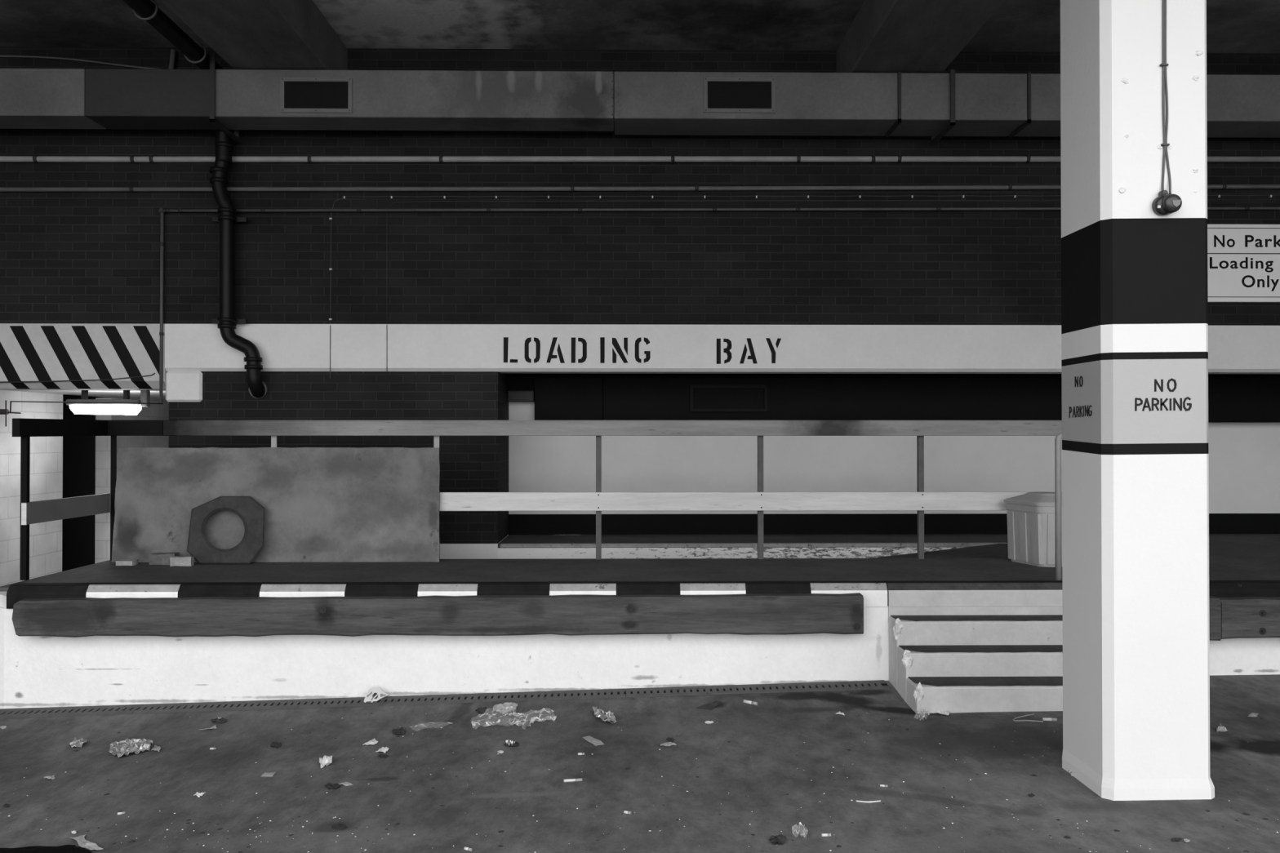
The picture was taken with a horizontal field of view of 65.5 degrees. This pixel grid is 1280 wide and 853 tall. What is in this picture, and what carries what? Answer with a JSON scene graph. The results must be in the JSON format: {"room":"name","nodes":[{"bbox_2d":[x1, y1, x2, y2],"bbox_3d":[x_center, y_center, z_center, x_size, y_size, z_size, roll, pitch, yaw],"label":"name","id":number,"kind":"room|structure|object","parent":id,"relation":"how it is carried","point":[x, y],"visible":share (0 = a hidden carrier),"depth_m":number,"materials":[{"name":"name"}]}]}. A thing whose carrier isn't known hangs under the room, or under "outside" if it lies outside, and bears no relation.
{"room":"loading bay","nodes":[
{"label":"loading bay","id":0,"kind":"room"},
{"bbox_2d":[0,390,168,586],"bbox_3d":[-6.879,0.767,12.547,0.200,2.750,6.700,0,-1,-1],"label":"wall","id":1,"kind":"structure","parent":0,"point":[46,452],"depth_m":11.26,"materials":[{"name":"white tile"}]},
{"bbox_2d":[62,395,95,571],"bbox_3d":[-7.249,0.814,12.206,0.550,2.650,1.298,0,-1,-1],"label":"door","id":2,"kind":"structure","parent":1,"relation":"in","point":[78,451],"depth_m":12.76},
{"bbox_2d":[9,390,168,402],"bbox_3d":[-5.184,-0.487,12.682,3.594,0.240,6.900,0,-1,-1],"label":"pipe","id":3,"kind":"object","parent":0,"point":[134,394],"depth_m":11.28,"materials":[{"name":"grey metal"}]},
{"bbox_2d":[66,390,142,414],"bbox_3d":[-5.649,-0.254,10.523,0.771,0.264,0.140,0,-1,-1],"label":"strip light","id":4,"kind":"object","parent":3,"relation":"attached to","point":[75,408],"visible":0.96,"depth_m":10.47,"materials":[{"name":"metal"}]},
{"bbox_2d":[69,404,142,414],"bbox_3d":[-5.649,-0.173,10.523,0.731,0.103,0.120,0,0,-1],"label":"diffuser","id":5,"kind":"object","parent":4,"relation":"attached to","point":[92,410],"depth_m":10.47,"materials":[{"name":"white plastic"}]},
{"bbox_2d":[140,390,150,406],"bbox_3d":[-5.233,-0.298,10.530,0.070,0.176,0.080,0,-1,-1],"label":"junction box","id":6,"kind":"object","parent":3,"relation":"attached to","point":[144,394],"visible":0.9,"depth_m":10.49,"materials":[{"name":"grey metal"}]},
{"bbox_2d":[0,46,1279,543],"bbox_3d":[-2.236,-0.675,9.540,23.800,5.480,1.130,0,-1,-1],"label":"wall","id":7,"kind":"structure","parent":0,"point":[66,257],"depth_m":9.00,"materials":[{"name":"brick"}]},
{"bbox_2d":[0,400,21,426],"bbox_3d":[-6.506,-0.133,10.110,0.428,0.266,0.056,0,-1,-1],"label":"wall bracket","id":8,"kind":"object","parent":7,"relation":"attached to","point":[5,411],"visible":1,"depth_m":10.11,"materials":[{"name":"metal"}]},
{"bbox_2d":[11,400,163,404],"bbox_3d":[-5.623,-0.243,10.124,1.538,0.033,0.012,0,-1,-1],"label":"cable","id":9,"kind":"object","parent":8,"relation":"attached to","point":[11,401],"visible":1,"depth_m":10.12,"materials":[{"name":"metal"}]},
{"bbox_2d":[0,55,155,68],"bbox_3d":[-4.963,-3.238,8.939,2.136,0.186,0.016,0,-1,-1],"label":"cable","id":10,"kind":"object","parent":7,"relation":"attached to","point":[28,56],"visible":0.61,"depth_m":8.93,"materials":[{"name":"black rubber"}]},
{"bbox_2d":[0,323,167,390],"bbox_3d":[-9.195,-0.629,9.010,9.868,0.582,0.332,0,-1,-1],"label":"beam","id":11,"kind":"structure","parent":7,"relation":"attached to","point":[29,352],"depth_m":8.91,"materials":[{"name":"grey paint"}]},
{"bbox_2d":[0,373,155,382],"bbox_3d":[-5.170,-0.435,8.896,1.666,0.093,0.010,0,-1,-1],"label":"cable","id":12,"kind":"object","parent":11,"relation":"attached to","point":[153,373],"visible":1,"depth_m":8.89,"materials":[{"name":"rubber"}]},
{"bbox_2d":[168,48,176,69],"bbox_3d":[-4.197,-3.209,8.920,0.076,0.337,0.042,0,-1,-1],"label":"pipe stub","id":13,"kind":"object","parent":7,"relation":"attached to","point":[172,57],"visible":0.4,"depth_m":8.90,"materials":[{"name":"grey metal"}]},
{"bbox_2d":[122,0,266,399],"bbox_3d":[-3.525,-1.730,6.167,0.499,2.915,5.605,0,-1,-1],"label":"pipe","id":14,"kind":"object","parent":7,"relation":"attached to","point":[148,11],"visible":0.91,"depth_m":8.77,"materials":[{"name":"black metal"}]},
{"bbox_2d":[160,0,347,70],"bbox_3d":[-2.986,-3.242,5.337,0.800,0.418,7.300,0,-1,-1],"label":"beam","id":15,"kind":"structure","parent":7,"relation":"attached to","point":[247,34],"depth_m":7.75,"materials":[{"name":"concrete"}]},
{"bbox_2d":[328,197,343,324],"bbox_3d":[-2.731,-1.485,8.968,0.134,1.167,0.015,0,-1,-1],"label":"cable","id":16,"kind":"object","parent":7,"relation":"attached to","point":[331,218],"visible":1,"depth_m":8.97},
{"bbox_2d":[0,183,1279,191],"bbox_3d":[-1.706,-2.147,8.966,18.575,0.145,0.050,0,-1,-1],"label":"pipe","id":17,"kind":"object","parent":7,"relation":"attached to","point":[1223,186],"visible":1,"depth_m":8.96,"materials":[{"name":"metal"}]},
{"bbox_2d":[0,155,1279,163],"bbox_3d":[-1.705,-2.413,8.962,18.568,0.113,0.068,0,-1,-1],"label":"pipe","id":18,"kind":"object","parent":7,"relation":"attached to","point":[35,158],"visible":1,"depth_m":8.96,"materials":[{"name":"metal"}]},
{"bbox_2d":[158,206,1279,402],"bbox_3d":[1.631,-1.111,8.989,11.873,1.795,0.040,0,-1,-1],"label":"conduit","id":19,"kind":"object","parent":7,"relation":"attached to","point":[161,210],"visible":1,"depth_m":8.96,"materials":[{"name":"metal"}]},
{"bbox_2d":[164,324,1279,401],"bbox_3d":[2.555,-0.569,9.152,13.630,0.700,0.282,0,-1,-1],"label":"concrete beam","id":20,"kind":"structure","parent":7,"relation":"attached to","point":[190,349],"depth_m":8.98,"materials":[{"name":"white paint"}]},
{"bbox_2d":[329,324,330,378],"bbox_3d":[-2.780,-0.669,8.933,0.008,0.479,0.006,0,-1,-1],"label":"cable tail","id":21,"kind":"object","parent":20,"relation":"attached to","point":[330,325],"visible":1,"depth_m":8.93,"materials":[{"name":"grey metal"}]},
{"bbox_2d":[343,195,1278,198],"bbox_3d":[2.213,-2.091,9.043,9.768,0.071,0.015,0,-1,-1],"label":"cable","id":22,"kind":"object","parent":7,"relation":"attached to","point":[1015,196],"visible":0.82,"depth_m":9.02,"materials":[{"name":"black rubber"}]},
{"bbox_2d":[387,199,1279,206],"bbox_3d":[2.409,-2.034,9.049,9.378,0.104,0.004,0,-1,-1],"label":"cable","id":23,"kind":"object","parent":7,"relation":"attached to","point":[1207,199],"visible":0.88,"depth_m":9.04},
{"bbox_2d":[835,0,1004,72],"bbox_3d":[2.229,-3.242,5.411,0.790,0.418,7.300,0,-1,-1],"label":"beam","id":24,"kind":"structure","parent":7,"relation":"attached to","point":[884,36],"depth_m":7.75,"materials":[{"name":"concrete"}]},
{"bbox_2d":[928,69,955,146],"bbox_3d":[2.630,-2.770,8.681,0.040,0.468,0.604,0,-1,-1],"label":"hanger","id":25,"kind":"object","parent":7,"relation":"hanging from","point":[935,140],"visible":0.79,"depth_m":8.38,"materials":[{"name":"metal"}]},
{"bbox_2d":[1207,223,1279,302],"bbox_3d":[5.650,-1.486,9.068,1.133,0.708,0.054,0,-1,-1],"label":"sign","id":26,"kind":"object","parent":7,"relation":"attached to","point":[1243,260],"visible":1,"depth_m":9.04,"materials":[{"name":"white metal"}]},
{"bbox_2d":[0,533,1279,852],"bbox_3d":[-0.016,1.742,1.085,28.000,0.622,30.200,0,-1,-1],"label":"floor","id":27,"kind":"structure","parent":0,"point":[757,768],"depth_m":4.71,"materials":[{"name":"concrete"}]},
{"bbox_2d":[0,844,92,852],"bbox_3d":[-2.534,1.733,3.920,0.682,0.032,0.382,0,-1,-1],"label":"sheet","id":28,"kind":"object","parent":27,"relation":"on","point":[66,848],"visible":1,"depth_m":4.05,"materials":[{"name":"plastic"}]},
{"bbox_2d":[44,775,55,779],"bbox_3d":[-2.961,1.759,4.990,0.068,0.011,0.043,0,-1,-1],"label":"paper scrap","id":29,"kind":"object","parent":27,"relation":"on","point":[47,777],"visible":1,"depth_m":4.98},
{"bbox_2d":[68,737,86,747],"bbox_3d":[-3.135,1.760,5.553,0.090,0.026,0.179,0,-1,-23],"label":"scrap","id":30,"kind":"object","parent":27,"relation":"on","point":[76,743],"visible":1,"depth_m":5.53,"materials":[{"name":"grey paper"}]},
{"bbox_2d":[69,835,102,850],"bbox_3d":[-2.304,1.730,4.141,0.243,0.019,0.056,0,-1,44],"label":"paper sheet","id":31,"kind":"object","parent":27,"relation":"on","point":[82,842],"visible":1,"depth_m":4.12,"materials":[{"name":"white paper"}]},
{"bbox_2d":[108,737,152,757],"bbox_3d":[-2.778,1.740,5.434,0.210,0.048,0.318,0,-1,-25],"label":"packet","id":32,"kind":"object","parent":27,"relation":"on","point":[126,747],"visible":1,"depth_m":5.41,"materials":[{"name":"metal"}]},
{"bbox_2d":[151,745,160,751],"bbox_3d":[-2.638,1.753,5.425,0.050,0.013,0.141,0,-1,-24],"label":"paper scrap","id":33,"kind":"object","parent":27,"relation":"on","point":[155,748],"visible":1,"depth_m":5.41,"materials":[{"name":"grey paper"}]},
{"bbox_2d":[193,791,205,797],"bbox_3d":[-2.080,1.730,4.684,0.056,0.013,0.044,0,-1,18],"label":"paper scrap","id":34,"kind":"object","parent":27,"relation":"on","point":[197,793],"visible":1,"depth_m":4.68,"materials":[{"name":"white paper"}]},
{"bbox_2d":[199,725,217,729],"bbox_3d":[-2.498,1.747,5.758,0.096,0.014,0.054,0,-1,-40],"label":"paper scrap","id":35,"kind":"object","parent":27,"relation":"on","point":[214,726],"visible":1,"depth_m":5.76,"materials":[{"name":"grey paper"}]},
{"bbox_2d":[210,717,226,723],"bbox_3d":[-2.492,1.738,5.889,0.107,0.023,0.066,0,-1,-1],"label":"leaf","id":36,"kind":"object","parent":27,"relation":"on","point":[222,720],"visible":1,"depth_m":5.88,"materials":[{"name":"black plant"}]},
{"bbox_2d":[261,772,275,777],"bbox_3d":[-1.845,1.730,4.948,0.061,0.006,0.066,0,-1,-1],"label":"paper scrap","id":37,"kind":"object","parent":27,"relation":"on","point":[265,774],"visible":1,"depth_m":4.94,"materials":[{"name":"white paper"}]},
{"bbox_2d":[270,742,281,748],"bbox_3d":[-1.983,1.730,5.421,0.057,0.022,0.115,0,-1,-22],"label":"leaf","id":38,"kind":"object","parent":27,"relation":"on","point":[275,744],"visible":1,"depth_m":5.41,"materials":[{"name":"black plant"}]},
{"bbox_2d":[319,755,332,768],"bbox_3d":[-1.607,1.705,5.092,0.064,0.039,0.164,0,-1,-18],"label":"paper scrap","id":39,"kind":"object","parent":27,"relation":"on","point":[326,760],"visible":1,"depth_m":5.08,"materials":[{"name":"white paper"}]},
{"bbox_2d":[324,782,340,789],"bbox_3d":[-1.466,1.710,4.740,0.082,0.018,0.065,0,-1,17],"label":"leaf","id":40,"kind":"object","parent":27,"relation":"on","point":[329,785],"visible":1,"depth_m":4.73,"materials":[{"name":"black plant"}]},
{"bbox_2d":[331,823,347,829],"bbox_3d":[-1.282,1.707,4.242,0.054,0.006,0.079,1,-1,-45],"label":"leaf","id":41,"kind":"object","parent":27,"relation":"on","point":[339,826],"visible":1,"depth_m":4.24,"materials":[{"name":"black plant"}]},
{"bbox_2d":[338,782,353,786],"bbox_3d":[-1.408,1.713,4.768,0.073,0.009,0.035,0,-1,12],"label":"paper scrap","id":42,"kind":"object","parent":27,"relation":"on","point":[346,784],"visible":1,"depth_m":4.76,"materials":[{"name":"white paper"}]},
{"bbox_2d":[362,738,377,745],"bbox_3d":[-1.450,1.717,5.423,0.066,0.013,0.121,0,-1,18],"label":"paper scrap","id":43,"kind":"object","parent":27,"relation":"on","point":[373,741],"visible":1,"depth_m":5.39,"materials":[{"name":"white paper"}]},
{"bbox_2d":[376,746,389,752],"bbox_3d":[-1.355,1.711,5.270,0.064,0.018,0.081,0,-1,16],"label":"paper scrap","id":44,"kind":"object","parent":27,"relation":"on","point":[384,749],"visible":1,"depth_m":5.26,"materials":[{"name":"white paper"}]},
{"bbox_2d":[377,754,388,758],"bbox_3d":[-1.339,1.715,5.183,0.047,0.009,0.077,0,-1,-39],"label":"leaf","id":45,"kind":"object","parent":27,"relation":"on","point":[384,756],"visible":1,"depth_m":5.18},
{"bbox_2d":[391,727,405,734],"bbox_3d":[-1.358,1.713,5.602,0.072,0.017,0.132,0,-1,-27],"label":"clump","id":46,"kind":"object","parent":27,"relation":"on","point":[400,731],"visible":1,"depth_m":5.59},
{"bbox_2d":[0,680,890,718],"bbox_3d":[-1.774,1.716,6.148,6.629,0.240,0.145,0,-1,-1],"label":"channel","id":47,"kind":"object","parent":27,"relation":"on","point":[878,684],"visible":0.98,"depth_m":6.14,"materials":[{"name":"grey metal"}]},
{"bbox_2d":[363,687,390,702],"bbox_3d":[-1.628,1.663,6.156,0.156,0.099,0.051,0,-1,-1],"label":"carton","id":48,"kind":"object","parent":47,"relation":"on","point":[375,694],"visible":0.99,"depth_m":6.15,"materials":[{"name":"white cardboard"}]},
{"bbox_2d":[463,846,472,851],"bbox_3d":[-0.685,1.684,3.966,0.034,0.013,0.012,0,-1,31],"label":"cigarette","id":49,"kind":"object","parent":27,"relation":"on","point":[464,847],"visible":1,"depth_m":3.96,"materials":[{"name":"white paper"}]},
{"bbox_2d":[475,706,487,712],"bbox_3d":[-0.948,1.687,5.938,0.068,0.025,0.079,0,-1,-1],"label":"clump","id":50,"kind":"object","parent":27,"relation":"on","point":[481,709],"visible":1,"depth_m":5.93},
{"bbox_2d":[491,702,517,714],"bbox_3d":[-0.807,1.677,5.933,0.149,0.048,0.131,0,-1,-1],"label":"paper sheet","id":51,"kind":"object","parent":27,"relation":"on","point":[500,707],"visible":0.98,"depth_m":5.93,"materials":[{"name":"white paper"}]},
{"bbox_2d":[503,742,519,746],"bbox_3d":[-0.680,1.692,5.309,0.092,0.016,0.073,0,-1,25],"label":"scrap","id":52,"kind":"object","parent":27,"relation":"on","point":[516,744],"visible":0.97,"depth_m":5.29,"materials":[{"name":"grey paper"}]},
{"bbox_2d":[506,739,515,746],"bbox_3d":[-0.690,1.685,5.300,0.045,0.031,0.047,0,-1,-17],"label":"scrap","id":53,"kind":"object","parent":52,"relation":"on","point":[508,742],"visible":1,"depth_m":5.29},
{"bbox_2d":[471,706,555,726],"bbox_3d":[-0.730,1.681,5.719,0.509,0.060,0.342,0,-1,7],"label":"plastic bag","id":54,"kind":"object","parent":27,"relation":"on","point":[513,713],"visible":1,"depth_m":5.72,"materials":[{"name":"grey plastic"}]},
{"bbox_2d":[564,778,582,782],"bbox_3d":[-0.318,1.679,4.722,0.088,0.017,0.014,0,-1,-5],"label":"cigarette","id":55,"kind":"object","parent":27,"relation":"on","point":[569,780],"visible":1,"depth_m":4.72,"materials":[{"name":"white paper"}]},
{"bbox_2d":[582,735,604,746],"bbox_3d":[-0.250,1.686,5.341,0.058,0.007,0.178,0,-1,-28],"label":"strip","id":56,"kind":"object","parent":27,"relation":"on","point":[595,742],"visible":1,"depth_m":5.33,"materials":[{"name":"grey paper"}]},
{"bbox_2d":[592,706,616,723],"bbox_3d":[-0.214,1.661,5.745,0.104,0.053,0.284,0,-1,-30],"label":"scrap","id":57,"kind":"object","parent":27,"relation":"on","point":[606,717],"visible":1,"depth_m":5.71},
{"bbox_2d":[623,810,631,814],"bbox_3d":[-0.054,1.669,4.302,0.032,0.013,0.012,0,-1,27],"label":"cigarette","id":58,"kind":"object","parent":27,"relation":"on","point":[624,811],"visible":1,"depth_m":4.30,"materials":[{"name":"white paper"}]},
{"bbox_2d":[0,533,1279,709],"bbox_3d":[2.555,1.481,8.073,13.460,0.943,3.562,0,-1,-1],"label":"dock","id":59,"kind":"object","parent":27,"relation":"on","point":[36,671],"visible":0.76,"depth_m":6.27,"materials":[{"name":"white paint"}]},
{"bbox_2d":[115,559,139,565],"bbox_3d":[-3.882,1.028,7.534,0.134,0.039,0.104,0,-1,-1],"label":"brick piece","id":60,"kind":"object","parent":59,"relation":"on","point":[126,562],"visible":1,"depth_m":7.49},
{"bbox_2d":[148,552,179,564],"bbox_3d":[-3.623,1.006,7.578,0.201,0.084,0.099,0,-1,-1],"label":"brick","id":61,"kind":"object","parent":59,"relation":"on","point":[155,558],"visible":0.84,"depth_m":7.53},
{"bbox_2d":[169,556,194,566],"bbox_3d":[-3.443,1.013,7.485,0.159,0.068,0.068,0,-1,-1],"label":"brick piece","id":62,"kind":"object","parent":59,"relation":"on","point":[175,561],"visible":1,"depth_m":7.45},
{"bbox_2d":[186,496,265,564],"bbox_3d":[-3.168,0.791,7.623,0.603,0.513,0.142,0,-1,-1],"label":"concrete collar","id":63,"kind":"object","parent":59,"relation":"on","point":[251,513],"visible":0.99,"depth_m":7.59,"materials":[{"name":"grey concrete"}]},
{"bbox_2d":[111,447,439,562],"bbox_3d":[-2.814,0.607,7.739,2.518,0.888,0.097,0,-1,-1],"label":"board","id":64,"kind":"object","parent":59,"relation":"on","point":[322,504],"visible":0.93,"depth_m":7.73,"materials":[{"name":"grey wood"}]},
{"bbox_2d":[12,592,863,637],"bbox_3d":[-1.231,1.173,6.183,5.237,0.248,0.114,0,-1,-1],"label":"bumper cover","id":65,"kind":"object","parent":59,"relation":"attached to","point":[753,614],"visible":1,"depth_m":6.14,"materials":[{"name":"grey wood"}]},
{"bbox_2d":[440,534,508,559],"bbox_3d":[-2.766,1.538,9.508,2.951,0.954,1.142,0,-1,-1],"label":"plinth","id":66,"kind":"object","parent":59,"relation":"on","point":[447,551],"visible":0.07,"depth_m":8.96,"materials":[{"name":"white paint"}]},
{"bbox_2d":[12,417,1062,580],"bbox_3d":[-0.310,0.496,7.312,7.803,1.100,1.200,0,-1,-1],"label":"guard rail","id":67,"kind":"object","parent":59,"relation":"on","point":[48,510],"visible":0.77,"depth_m":7.83,"materials":[{"name":"grey metal"}]},
{"bbox_2d":[1003,492,1062,567],"bbox_3d":[3.227,0.776,7.573,0.800,0.545,0.408,0,-1,5],"label":"bin","id":68,"kind":"object","parent":59,"relation":"on","point":[1030,515],"visible":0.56,"depth_m":7.51,"materials":[{"name":"plastic"}]},
{"bbox_2d":[1054,432,1062,580],"bbox_3d":[3.071,0.540,6.570,0.666,0.999,0.039,0,-1,-1],"label":"post","id":69,"kind":"object","parent":59,"relation":"on","point":[1058,545],"visible":0.38,"depth_m":6.55,"materials":[{"name":"metal"}]},
{"bbox_2d":[1208,595,1221,640],"bbox_3d":[3.360,1.208,6.253,0.526,0.273,0.104,0,-1,-1],"label":"bumper cover","id":70,"kind":"object","parent":59,"relation":"attached to","point":[1215,603],"visible":0.13,"depth_m":6.21,"materials":[{"name":"grey wood"}]},
{"bbox_2d":[1217,596,1279,639],"bbox_3d":[6.369,1.205,6.291,5.484,0.252,0.114,0,-1,-1],"label":"bumper cover","id":71,"kind":"object","parent":59,"relation":"attached to","point":[1242,617],"visible":0.99,"depth_m":6.21,"materials":[{"name":"wood"}]},
{"bbox_2d":[8,716,1278,852],"bbox_3d":[-0.198,1.692,4.881,6.570,0.162,1.936,0,-1,4],"label":"grit","id":72,"kind":"object","parent":27,"relation":"on","point":[189,717],"visible":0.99,"depth_m":4.31,"materials":[{"name":"grey gravel"}]},
{"bbox_2d":[34,712,1273,852],"bbox_3d":[-0.325,1.693,4.880,7.386,0.175,1.978,0,-1,5],"label":"crumbs","id":73,"kind":"object","parent":27,"relation":"on","point":[627,768],"visible":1,"depth_m":4.22,"materials":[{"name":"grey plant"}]},
{"bbox_2d":[660,742,676,746],"bbox_3d":[0.145,1.671,5.233,0.077,0.011,0.066,0,-1,-27],"label":"paper scrap","id":74,"kind":"object","parent":27,"relation":"on","point":[668,744],"visible":1,"depth_m":5.23,"materials":[{"name":"grey paper"}]},
{"bbox_2d":[696,701,719,710],"bbox_3d":[0.416,1.661,5.932,0.094,0.018,0.156,0,-1,35],"label":"leaf","id":75,"kind":"object","parent":27,"relation":"on","point":[710,706],"visible":1,"depth_m":5.92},
{"bbox_2d":[704,720,714,724],"bbox_3d":[0.392,1.667,5.614,0.050,0.010,0.043,0,-1,-15],"label":"paper scrap","id":76,"kind":"object","parent":27,"relation":"on","point":[707,722],"visible":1,"depth_m":5.61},
{"bbox_2d":[742,699,757,705],"bbox_3d":[0.659,1.647,5.935,0.088,0.023,0.021,0,-1,34],"label":"cigarette","id":77,"kind":"object","parent":27,"relation":"on","point":[753,703],"visible":1,"depth_m":5.93,"materials":[{"name":"white paper"}]},
{"bbox_2d":[497,533,1008,559],"bbox_3d":[1.074,1.513,9.411,4.723,0.902,0.843,0,-1,-1],"label":"platform","id":78,"kind":"object","parent":27,"relation":"on","point":[513,546],"visible":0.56,"depth_m":9.01,"materials":[{"name":"concrete"}]},
{"bbox_2d":[768,834,786,844],"bbox_3d":[0.549,1.639,3.964,0.065,0.027,0.087,0,-1,34],"label":"leaf","id":79,"kind":"object","parent":27,"relation":"on","point":[781,838],"visible":1,"depth_m":3.95,"materials":[{"name":"grey plant"}]},
{"bbox_2d":[821,833,831,836],"bbox_3d":[0.749,1.643,4.001,0.038,0.013,0.013,0,-1,-1],"label":"cigarette","id":80,"kind":"object","parent":27,"relation":"on","point":[822,834],"visible":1,"depth_m":4.00,"materials":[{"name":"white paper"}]},
{"bbox_2d":[856,800,880,803],"bbox_3d":[0.999,1.640,4.353,0.108,0.009,0.020,0,-1,4],"label":"stick","id":81,"kind":"object","parent":27,"relation":"on","point":[879,801],"visible":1,"depth_m":4.35,"materials":[{"name":"paper"}]},
{"bbox_2d":[925,709,951,715],"bbox_3d":[1.693,1.620,5.654,0.138,0.029,0.087,0,-1,22],"label":"paper scrap","id":82,"kind":"object","parent":27,"relation":"on","point":[944,713],"visible":0.99,"depth_m":5.64,"materials":[{"name":"white paper"}]},
{"bbox_2d":[872,543,1008,558],"bbox_3d":[-0.035,1.491,8.444,6.570,0.866,1.062,0,-1,-1],"label":"ramp","id":83,"kind":"object","parent":27,"relation":"on","point":[989,551],"visible":0.06,"depth_m":8.73,"materials":[{"name":"concrete"}]},
{"bbox_2d":[888,606,1062,714],"bbox_3d":[2.259,1.410,5.989,1.412,0.549,0.626,0,-1,-1],"label":"concrete steps","id":84,"kind":"structure","parent":27,"relation":"on","point":[948,659],"depth_m":5.91,"materials":[{"name":"white concrete"}]},
{"bbox_2d":[1013,713,1043,722],"bbox_3d":[2.143,1.623,5.540,0.166,0.008,0.155,0,-1,-1],"label":"strap","id":85,"kind":"object","parent":27,"relation":"on","point":[1014,720],"visible":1,"depth_m":5.49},
{"bbox_2d":[1042,717,1057,721],"bbox_3d":[2.261,1.617,5.491,0.074,0.019,0.018,0,-1,10],"label":"cigarette","id":86,"kind":"object","parent":27,"relation":"on","point":[1043,718],"visible":1,"depth_m":5.48,"materials":[{"name":"white paper"}]},
{"bbox_2d":[1060,0,1214,800],"bbox_3d":[2.253,-0.699,4.556,0.489,4.682,0.477,0,-1,-1],"label":"concrete column","id":87,"kind":"structure","parent":27,"relation":"on","point":[1135,295],"depth_m":4.33,"materials":[{"name":"white paint"}]},
{"bbox_2d":[1161,0,1165,190],"bbox_3d":[2.269,-2.097,4.325,0.039,2.186,0.018,0,-1,-43],"label":"cable","id":88,"kind":"object","parent":87,"relation":"attached to","point":[1163,1],"visible":1,"depth_m":4.32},
{"bbox_2d":[1159,63,1168,66],"bbox_3d":[2.278,-1.572,4.326,0.034,0.009,0.015,0,-1,-1],"label":"clip","id":89,"kind":"object","parent":87,"relation":"attached to","point":[1160,64],"visible":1,"depth_m":4.32,"materials":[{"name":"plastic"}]},
{"bbox_2d":[1151,190,1182,215],"bbox_3d":[2.274,-0.968,4.289,0.101,0.105,0.078,0,-1,-1],"label":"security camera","id":90,"kind":"object","parent":87,"relation":"attached to","point":[1166,203],"visible":1,"depth_m":4.27,"materials":[{"name":"metal"}]},
{"bbox_2d":[1164,0,1171,194],"bbox_3d":[2.293,-2.098,4.323,0.026,2.186,0.031,0,-1,-1],"label":"cable","id":91,"kind":"object","parent":87,"relation":"attached to","point":[1166,76],"visible":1,"depth_m":4.32,"materials":[{"name":"black rubber"}]},
{"bbox_2d":[1171,837,1182,841],"bbox_3d":[2.089,1.607,3.878,0.050,0.010,0.027,0,-1,-32],"label":"leaf","id":92,"kind":"object","parent":27,"relation":"on","point":[1175,838],"visible":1,"depth_m":3.87,"materials":[{"name":"grey plant"}]},
{"bbox_2d":[1217,723,1227,731],"bbox_3d":[3.106,1.604,5.308,0.053,0.022,0.148,0,-1,30],"label":"paper scrap","id":93,"kind":"object","parent":27,"relation":"on","point":[1220,728],"visible":1,"depth_m":5.28,"materials":[{"name":"white paper"}]},
{"bbox_2d":[1248,712,1258,716],"bbox_3d":[3.425,1.610,5.555,0.041,0.007,0.100,0,-1,40],"label":"paper scrap","id":94,"kind":"object","parent":27,"relation":"on","point":[1252,714],"visible":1,"depth_m":5.56,"materials":[{"name":"grey paper"}]},
{"bbox_2d":[0,0,1279,53],"bbox_3d":[-0.127,-3.595,8.981,28.000,0.350,14.500,0,-1,-1],"label":"ceiling","id":95,"kind":"structure","parent":0,"point":[1233,26],"depth_m":8.45,"materials":[{"name":"concrete"}]},
{"bbox_2d":[209,46,242,142],"bbox_3d":[-3.568,-2.980,8.595,0.040,0.886,0.604,0,-1,-1],"label":"hanger","id":96,"kind":"object","parent":95,"relation":"hanging from","point":[235,136],"visible":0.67,"depth_m":8.29,"materials":[{"name":"metal"}]},
{"bbox_2d":[0,67,1279,137],"bbox_3d":[-2.422,-2.776,8.565,23.396,0.427,0.492,0,-1,-1],"label":"air duct","id":97,"kind":"object","parent":96,"relation":"hanging from","point":[899,104],"visible":1,"depth_m":8.38,"materials":[{"name":"metal"}]},
{"bbox_2d":[284,81,347,108],"bbox_3d":[-2.708,-2.774,8.330,0.533,0.228,0.003,0,0,-1],"label":"grille","id":98,"kind":"object","parent":97,"relation":"attached to","point":[297,95],"depth_m":8.33,"materials":[{"name":"black metal"}]},
{"bbox_2d":[707,81,771,108],"bbox_3d":[0.838,-2.791,8.381,0.539,0.230,0.003,0,0,-1],"label":"grille","id":99,"kind":"object","parent":97,"relation":"attached to","point":[721,95],"depth_m":8.38,"materials":[{"name":"black metal"}]},
{"bbox_2d":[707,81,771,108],"bbox_3d":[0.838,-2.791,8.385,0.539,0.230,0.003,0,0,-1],"label":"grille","id":100,"kind":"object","parent":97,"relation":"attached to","point":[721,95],"depth_m":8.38,"materials":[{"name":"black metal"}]},
{"bbox_2d":[504,373,1279,376],"bbox_3d":[4.037,-0.557,9.629,10.654,0.110,0.530,0,-1,-1],"label":"ceiling","id":101,"kind":"structure","parent":0,"point":[508,374],"depth_m":9.70,"materials":[{"name":"grey concrete"}]},
{"bbox_2d":[508,375,1279,534],"bbox_3d":[4.026,0.190,9.987,10.664,1.758,0.200,0,-1,-1],"label":"wall","id":102,"kind":"structure","parent":0,"point":[1244,458],"depth_m":9.85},
{"bbox_2d":[507,390,534,401],"bbox_3d":[-1.162,-0.296,9.747,0.254,0.106,0.140,0,-1,-1],"label":"junction box","id":103,"kind":"object","parent":102,"relation":"attached to","point":[513,395],"visible":0.96,"depth_m":9.68,"materials":[{"name":"metal"}]},
{"bbox_2d":[534,377,1279,422],"bbox_3d":[4.167,-0.258,9.805,10.388,0.434,0.175,0,-1,-1],"label":"fascia","id":104,"kind":"object","parent":102,"relation":"attached to","point":[1230,400],"visible":0.71,"depth_m":9.71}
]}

